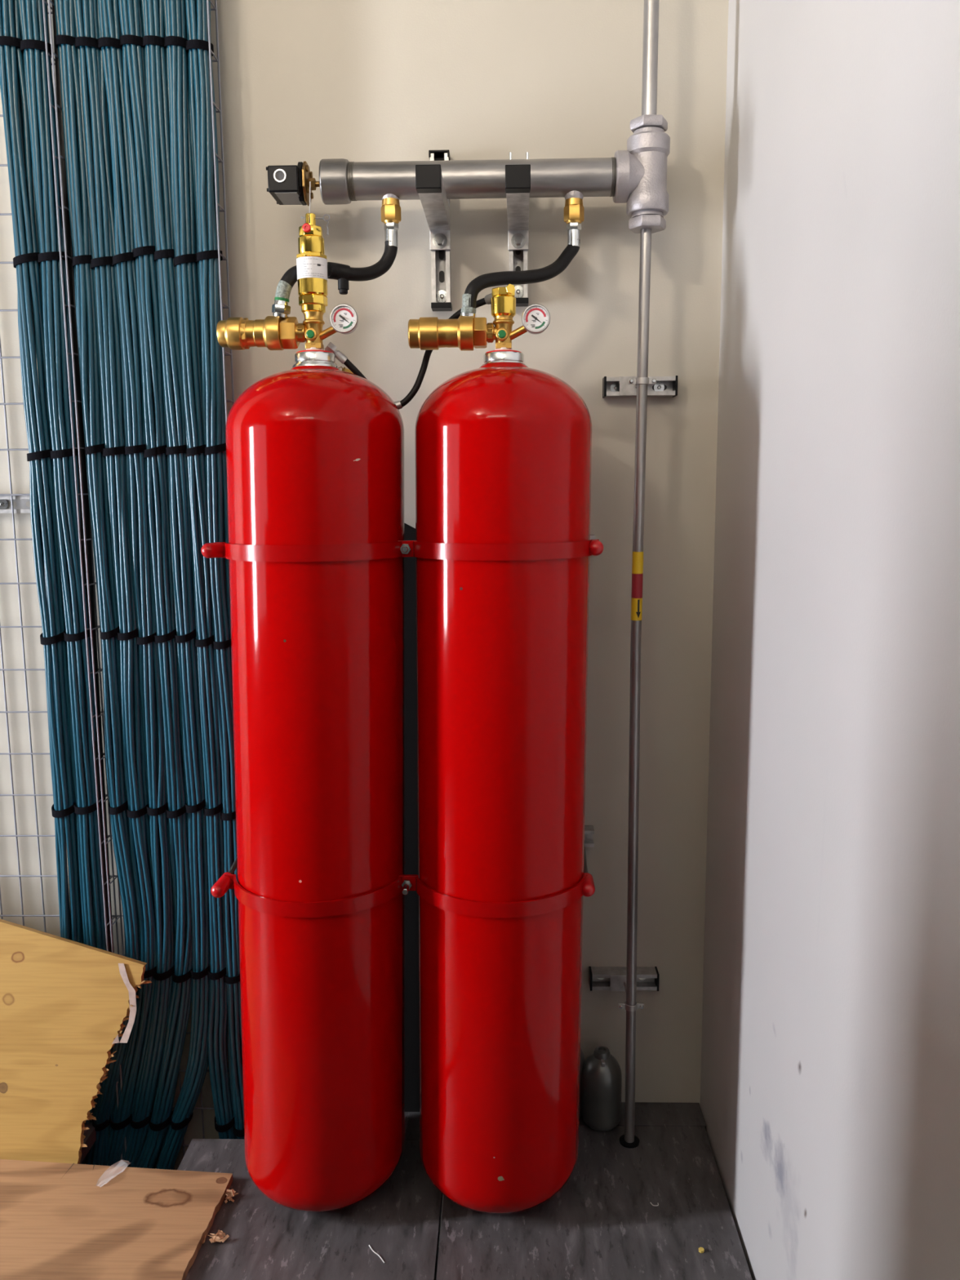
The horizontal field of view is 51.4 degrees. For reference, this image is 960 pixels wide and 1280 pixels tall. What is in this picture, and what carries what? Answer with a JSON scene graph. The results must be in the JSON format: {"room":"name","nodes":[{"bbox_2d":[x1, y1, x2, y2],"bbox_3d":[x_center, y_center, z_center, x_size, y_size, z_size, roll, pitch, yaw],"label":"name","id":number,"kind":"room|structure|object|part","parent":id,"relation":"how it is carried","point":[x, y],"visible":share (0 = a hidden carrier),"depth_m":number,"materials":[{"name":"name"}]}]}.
{"room":"server room","nodes":[
{"label":"server room","id":0,"kind":"room"},
{"bbox_2d":[79,1122,96,1164],"bbox_3d":[-2.308,1.627,-0.144,2.578,0.035,5.599,0,9,1],"label":"floor","id":1,"kind":"structure","parent":0,"point":[90,1139],"depth_m":2.44,"materials":[{"name":"plastic"}]},
{"bbox_2d":[0,919,151,1164],"bbox_3d":[-1.161,0.882,2.347,0.780,0.687,0.125,0,9,1],"label":"plywood board","id":2,"kind":"object","parent":1,"relation":"on","point":[64,1003],"visible":1,"depth_m":2.33,"materials":[{"name":"brown wood"}]},
{"bbox_2d":[0,1159,232,1279],"bbox_3d":[-1.159,1.264,2.024,1.162,0.018,0.622,0,9,6],"label":"plywood board","id":3,"kind":"object","parent":1,"relation":"on","point":[59,1220],"visible":0.97,"depth_m":2.13,"materials":[{"name":"brown wood"}]},
{"bbox_2d":[0,0,728,1247],"bbox_3d":[-1.498,-0.784,2.358,4.290,4.820,0.100,0,9,1],"label":"wall","id":4,"kind":"structure","parent":0,"point":[312,82],"depth_m":2.27,"materials":[{"name":"beige paint"}]},
{"bbox_2d":[0,495,30,513],"bbox_3d":[-1.120,-0.319,2.347,0.172,0.041,0.041,0,9,1],"label":"rail","id":5,"kind":"object","parent":4,"relation":"attached to","point":[21,504],"visible":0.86,"depth_m":2.36,"materials":[{"name":"metal"}]},
{"bbox_2d":[415,150,452,311],"bbox_3d":[-0.093,-0.888,2.073,0.048,0.333,0.362,0,9,1],"label":"wall bracket","id":6,"kind":"object","parent":4,"relation":"attached to","point":[429,184],"visible":0.97,"depth_m":2.19,"materials":[{"name":"metal"}]},
{"bbox_3d":[-0.093,-0.903,2.053,0.047,0.040,0.306,0,9,1],"label":"arm","id":7,"kind":"part","parent":6,"relation":"part of","materials":[{"name":"metal"}]},
{"bbox_3d":[-0.088,-0.913,2.207,0.045,0.097,0.006,0,9,1],"label":"plate","id":8,"kind":"part","parent":6,"relation":"part of","materials":[{"name":"metal"}]},
{"bbox_2d":[319,114,670,233],"bbox_3d":[0.032,-0.972,2.099,0.730,0.217,0.100,0,9,1],"label":"pipe","id":9,"kind":"object","parent":6,"relation":"on","point":[636,175],"visible":1,"depth_m":2.07,"materials":[{"name":"silver metal"}]},
{"bbox_2d":[266,160,319,205],"bbox_3d":[-0.386,-0.963,2.104,0.108,0.080,0.103,0,9,1],"label":"switch","id":10,"kind":"object","parent":9,"relation":"attached to","point":[289,184],"visible":0.95,"depth_m":2.07,"materials":[{"name":"black plastic"}]},
{"bbox_3d":[-0.401,-0.933,2.108,0.046,0.002,0.085,0,9,1],"label":"name plate","id":11,"kind":"part","parent":10,"relation":"part of","materials":[{"name":"grey metal"}]},
{"bbox_3d":[-0.347,-0.964,2.110,0.031,0.023,0.023,0,9,1],"label":"threaded stem","id":12,"kind":"part","parent":10,"relation":"part of","materials":[{"name":"gold metal"}]},
{"bbox_2d":[509,152,528,159],"bbox_3d":[0.084,-0.988,2.146,0.042,0.113,0.006,0,9,1],"label":"u-bolt","id":13,"kind":"object","parent":9,"relation":"attached to","point":[510,153],"visible":0.23,"depth_m":2.14,"materials":[{"name":"metal"}]},
{"bbox_2d":[624,228,651,1142],"bbox_3d":[0.355,0.263,2.266,0.033,2.303,0.042,0,9,1],"label":"pipe","id":14,"kind":"object","parent":9,"relation":"attached to","point":[645,233],"visible":0.77,"depth_m":2.23,"materials":[{"name":"grey metal"}]},
{"bbox_2d":[641,0,659,115],"bbox_3d":[0.344,-2.109,1.921,0.035,2.103,0.031,0,9,1],"label":"riser pipe","id":15,"kind":"object","parent":9,"relation":"attached to","point":[651,11],"visible":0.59,"depth_m":2.05,"materials":[{"name":"silver metal"}]},
{"bbox_2d":[505,164,530,306],"bbox_3d":[0.078,-0.871,2.072,0.051,0.282,0.362,0,9,1],"label":"wall bracket","id":16,"kind":"object","parent":4,"relation":"attached to","point":[517,177],"visible":0.89,"depth_m":2.11,"materials":[{"name":"metal"}]},
{"bbox_3d":[0.085,-0.912,2.203,0.045,0.097,0.005,0,9,1],"label":"plate","id":17,"kind":"part","parent":16,"relation":"part of","materials":[{"name":"metal"}]},
{"bbox_3d":[0.078,-0.901,2.049,0.045,0.040,0.307,0,9,2],"label":"arm","id":18,"kind":"part","parent":16,"relation":"part of","materials":[{"name":"metal"}]},
{"bbox_2d":[584,825,594,847],"bbox_3d":[-0.137,0.479,2.442,0.828,0.041,0.041,0,9,1],"label":"rail","id":19,"kind":"object","parent":4,"relation":"attached to","point":[588,829],"visible":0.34,"depth_m":2.42,"materials":[{"name":"metal"}]},
{"bbox_2d":[590,534,595,539],"bbox_3d":[-0.130,-0.222,2.336,0.795,0.041,0.041,0,9,1],"label":"rail","id":20,"kind":"object","parent":4,"relation":"attached to","point":[592,536],"visible":0.16,"depth_m":2.30,"materials":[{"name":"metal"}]},
{"bbox_2d":[588,966,659,1011],"bbox_3d":[0.356,0.851,2.420,0.169,0.044,0.168,0,9,1],"label":"bracket","id":21,"kind":"object","parent":4,"relation":"attached to","point":[600,978],"visible":0.91,"depth_m":2.47,"materials":[{"name":"metal"}]},
{"bbox_3d":[0.342,0.845,2.461,0.042,0.042,0.005,0,9,1],"label":"plate","id":22,"kind":"part","parent":21,"relation":"part of","materials":[{"name":"metal"}]},
{"bbox_2d":[602,375,677,398],"bbox_3d":[0.362,-0.567,2.214,0.165,0.044,0.156,0,9,1],"label":"bracket","id":23,"kind":"object","parent":4,"relation":"attached to","point":[621,386],"visible":0.94,"depth_m":2.25,"materials":[{"name":"metal"}]},
{"bbox_3d":[0.335,-0.572,2.249,0.042,0.042,0.005,0,9,1],"label":"plate","id":24,"kind":"part","parent":23,"relation":"part of","materials":[{"name":"metal"}]},
{"bbox_2d":[435,1247,439,1279],"bbox_3d":[-1.548,2.031,-0.102,4.090,0.020,5.600,0,9,1],"label":"floor","id":25,"kind":"structure","parent":0,"point":[438,1247],"depth_m":2.57,"materials":[{"name":"grey"}]},
{"bbox_2d":[177,1102,752,1279],"bbox_3d":[-0.077,1.255,2.215,1.254,0.035,0.714,0,9,1],"label":"floor","id":26,"kind":"structure","parent":0,"point":[603,1224],"depth_m":2.13,"materials":[{"name":"plastic"}]},
{"bbox_2d":[202,1230,229,1244],"bbox_3d":[-0.553,1.247,2.091,0.056,0.024,0.034,0,9,1],"label":"chip","id":27,"kind":"object","parent":26,"relation":"on","point":[215,1237],"visible":1,"depth_m":2.09,"materials":[{"name":"beige wood"}]},
{"bbox_2d":[224,1188,238,1203],"bbox_3d":[-0.552,1.229,2.212,0.028,0.025,0.034,0,9,1],"label":"chip","id":28,"kind":"object","parent":26,"relation":"on","point":[230,1193],"visible":1,"depth_m":2.21,"materials":[{"name":"beige wood"}]},
{"bbox_2d":[216,213,404,1212],"bbox_3d":[-0.343,0.196,2.122,0.387,2.092,0.357,0,9,1],"label":"gas cylinder","id":29,"kind":"object","parent":26,"relation":"on","point":[315,448],"depth_m":1.98,"materials":[{"name":"red paint"}]},
{"bbox_2d":[309,181,311,213],"bbox_3d":[-0.334,-0.861,1.963,0.005,0.077,0.002,0,9,1],"label":"wire","id":30,"kind":"object","parent":29,"relation":"on","point":[309,181],"visible":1,"depth_m":1.96,"materials":[{"name":"metal"}]},
{"bbox_2d":[297,258,323,276],"bbox_3d":[-0.334,-0.731,1.960,0.053,0.032,0.015,0,9,1],"label":"label","id":31,"kind":"object","parent":29,"relation":"attached to","point":[305,267],"depth_m":1.96,"materials":[{"name":"grey paper"}]},
{"bbox_2d":[271,222,398,317],"bbox_3d":[-0.300,-0.767,2.064,0.294,0.223,0.054,-7,11,-37],"label":"hose","id":32,"kind":"object","parent":29,"relation":"attached to","point":[344,273],"visible":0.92,"depth_m":2.08,"materials":[{"name":"black rubber"}]},
{"bbox_3d":[-0.276,-0.553,2.068,0.044,0.037,0.024,0,9,1],"label":"hanging cap","id":33,"kind":"part","parent":29,"relation":"part of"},
{"bbox_2d":[200,539,603,561],"bbox_3d":[-0.155,-0.196,2.095,0.806,0.033,0.446,0,9,1],"label":"clamp","id":34,"kind":"object","parent":29,"relation":"attached to","point":[539,551],"visible":0.97,"depth_m":1.90,"materials":[{"name":"red metal"}]},
{"bbox_3d":[-0.154,-0.184,2.014,0.056,0.033,0.007,0,9,1],"label":"bridge plate","id":35,"kind":"part","parent":34,"relation":"part of","materials":[{"name":"red paint"}]},
{"bbox_2d":[210,846,595,918],"bbox_3d":[-0.172,0.517,2.202,0.834,0.062,0.447,0,9,1],"label":"clamp","id":36,"kind":"object","parent":29,"relation":"attached to","point":[404,883],"visible":0.94,"depth_m":2.01,"materials":[{"name":"red metal"}]},
{"bbox_3d":[-0.560,0.514,2.287,0.012,0.051,0.301,-1,9,-6],"label":"hook rod","id":37,"kind":"part","parent":36,"relation":"part of","materials":[{"name":"grey metal"}]},
{"bbox_3d":[-0.158,0.516,2.119,0.056,0.033,0.007,0,9,1],"label":"bridge plate","id":38,"kind":"part","parent":36,"relation":"part of","materials":[{"name":"red paint"}]},
{"bbox_3d":[0.236,0.498,2.264,0.012,0.027,0.298,0,9,4],"label":"hook rod","id":39,"kind":"part","parent":36,"relation":"part of","materials":[{"name":"grey metal"}]},
{"bbox_2d":[368,1244,384,1262],"bbox_3d":[-0.212,1.261,2.051,0.004,0.002,0.060,-7,11,-38],"label":"thread","id":40,"kind":"object","parent":26,"relation":"on","point":[369,1245],"visible":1,"depth_m":2.05,"materials":[{"name":"white"}]},
{"bbox_2d":[404,522,419,1111],"bbox_3d":[-0.145,0.460,2.413,0.180,1.480,0.006,0,9,1],"label":"support rail","id":41,"kind":"object","parent":26,"relation":"on","point":[411,821],"visible":0.04,"depth_m":2.41,"materials":[{"name":"black metal"}]},
{"bbox_2d":[408,284,591,1213],"bbox_3d":[0.044,0.264,2.122,0.375,1.950,0.357,0,9,1],"label":"gas cylinder","id":42,"kind":"object","parent":26,"relation":"on","point":[503,446],"visible":1,"depth_m":1.97,"materials":[{"name":"red paint"}]},
{"bbox_2d":[324,293,492,408],"bbox_3d":[-0.140,-0.588,2.043,0.350,0.225,0.077,0,9,1],"label":"hose","id":43,"kind":"object","parent":42,"relation":"attached to","point":[331,347],"visible":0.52,"depth_m":2.05,"materials":[{"name":"black rubber"}]},
{"bbox_2d":[460,222,581,318],"bbox_3d":[0.088,-0.761,2.047,0.302,0.225,0.033,-6,10,-34],"label":"hose","id":44,"kind":"object","parent":42,"relation":"attached to","point":[482,282],"visible":0.99,"depth_m":2.04,"materials":[{"name":"black rubber"}]},
{"bbox_2d":[578,1048,585,1119],"bbox_3d":[0.223,1.089,2.481,0.075,0.208,0.075,0,9,1],"label":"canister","id":45,"kind":"object","parent":26,"relation":"on","point":[582,1056],"visible":0.09,"depth_m":2.46,"materials":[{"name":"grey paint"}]},
{"bbox_2d":[581,1045,622,1131],"bbox_3d":[0.299,1.098,2.453,0.097,0.198,0.097,0,9,1],"label":"canister","id":46,"kind":"object","parent":26,"relation":"on","point":[602,1077],"visible":1,"depth_m":2.42,"materials":[{"name":"grey paint"}]},
{"bbox_2d":[619,1134,639,1148],"bbox_3d":[0.359,1.203,2.398,0.048,0.005,0.048,0,9,1],"label":"pipe collar","id":47,"kind":"object","parent":26,"relation":"on","point":[635,1144],"visible":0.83,"depth_m":2.39,"materials":[{"name":"black plastic"}]},
{"bbox_2d":[698,1247,704,1253],"bbox_3d":[0.455,1.254,2.052,0.012,0.005,0.012,0,9,1],"label":"crumb","id":48,"kind":"object","parent":26,"relation":"on","point":[701,1250],"visible":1,"depth_m":2.05,"materials":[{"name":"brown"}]},
{"bbox_2d":[699,0,959,1279],"bbox_3d":[0.525,-0.373,-0.514,0.100,4.820,5.600,0,9,1],"label":"wall","id":49,"kind":"structure","parent":0,"point":[829,1104],"depth_m":1.48,"materials":[{"name":"white paint"}]},
{"bbox_3d":[-1.590,-2.795,-0.823,4.290,0.100,5.800,0,9,1],"label":"ceiling","id":50,"kind":"structure","parent":0,"visible":0},
{"bbox_2d":[0,0,126,1152],"bbox_3d":[-1.215,-0.851,2.212,0.635,4.650,0.066,0,9,1],"label":"wire tray","id":51,"kind":"object","parent":50,"relation":"attached to","point":[50,2],"visible":0.41,"depth_m":2.34,"materials":[{"name":"silver metal"}]},
{"bbox_2d":[0,0,93,1164],"bbox_3d":[-1.001,-0.772,2.212,0.076,4.811,0.068,-4,9,-24],"label":"cable bundle","id":52,"kind":"object","parent":51,"relation":"attached to","point":[12,85],"visible":0.62,"depth_m":2.25,"materials":[{"name":"teal plastic"}]},
{"bbox_2d":[51,0,114,952],"bbox_3d":[-0.915,-0.828,2.213,0.072,4.700,0.034,0,9,1],"label":"power cable","id":53,"kind":"object","parent":51,"relation":"attached to","point":[67,220],"visible":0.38,"depth_m":2.28,"materials":[{"name":"plastic"}]},
{"bbox_2d":[42,0,234,1164],"bbox_3d":[-0.739,-0.853,2.200,0.354,4.650,0.066,0,9,1],"label":"wire tray","id":54,"kind":"object","parent":50,"relation":"attached to","point":[217,60],"visible":0.29,"depth_m":2.23,"materials":[{"name":"silver metal"}]},
{"bbox_2d":[17,0,112,1165],"bbox_3d":[-0.948,-0.772,2.210,0.073,4.810,0.074,7,12,43],"label":"cable bundle","id":55,"kind":"object","parent":54,"relation":"attached to","point":[33,46],"visible":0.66,"depth_m":2.25,"materials":[{"name":"teal plastic"}]},
{"bbox_2d":[53,0,140,1165],"bbox_3d":[-0.955,-0.771,2.207,0.241,4.810,0.071,0,9,1],"label":"cable bundle","id":56,"kind":"object","parent":54,"relation":"attached to","point":[64,9],"visible":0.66,"depth_m":2.26,"materials":[{"name":"teal plastic"}]},
{"bbox_2d":[73,0,156,1166],"bbox_3d":[-0.914,-0.771,2.203,0.246,4.810,0.068,-1,9,-6],"label":"cable bundle","id":57,"kind":"object","parent":54,"relation":"attached to","point":[86,14],"visible":0.85,"depth_m":2.27,"materials":[{"name":"teal plastic"}]},
{"bbox_2d":[97,0,174,1167],"bbox_3d":[-0.867,-0.772,2.204,0.236,4.810,0.071,0,9,1],"label":"cable bundle","id":58,"kind":"object","parent":54,"relation":"attached to","point":[114,130],"visible":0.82,"depth_m":2.27,"materials":[{"name":"teal plastic"}]},
{"bbox_2d":[118,0,192,1168],"bbox_3d":[-0.820,-0.772,2.203,0.237,4.810,0.071,0,9,1],"label":"cable bundle","id":59,"kind":"object","parent":54,"relation":"attached to","point":[130,11],"visible":0.9,"depth_m":2.27,"materials":[{"name":"teal plastic"}]},
{"bbox_2d":[141,0,209,1169],"bbox_3d":[-0.773,-0.772,2.202,0.234,4.810,0.071,0,9,1],"label":"cable bundle","id":60,"kind":"object","parent":54,"relation":"attached to","point":[153,15],"visible":0.82,"depth_m":2.28,"materials":[{"name":"teal plastic"}]},
{"bbox_2d":[163,0,236,1138],"bbox_3d":[-0.622,-0.772,2.198,0.134,4.812,0.071,0,9,1],"label":"cable bundle","id":61,"kind":"object","parent":54,"relation":"attached to","point":[184,223],"visible":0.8,"depth_m":2.25,"materials":[{"name":"teal plastic"}]},
{"bbox_2d":[185,0,244,1138],"bbox_3d":[-0.561,-0.773,2.196,0.158,4.811,0.071,0,9,1],"label":"cable bundle","id":62,"kind":"object","parent":54,"relation":"attached to","point":[206,258],"visible":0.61,"depth_m":2.23,"materials":[{"name":"teal plastic"}]}
]}

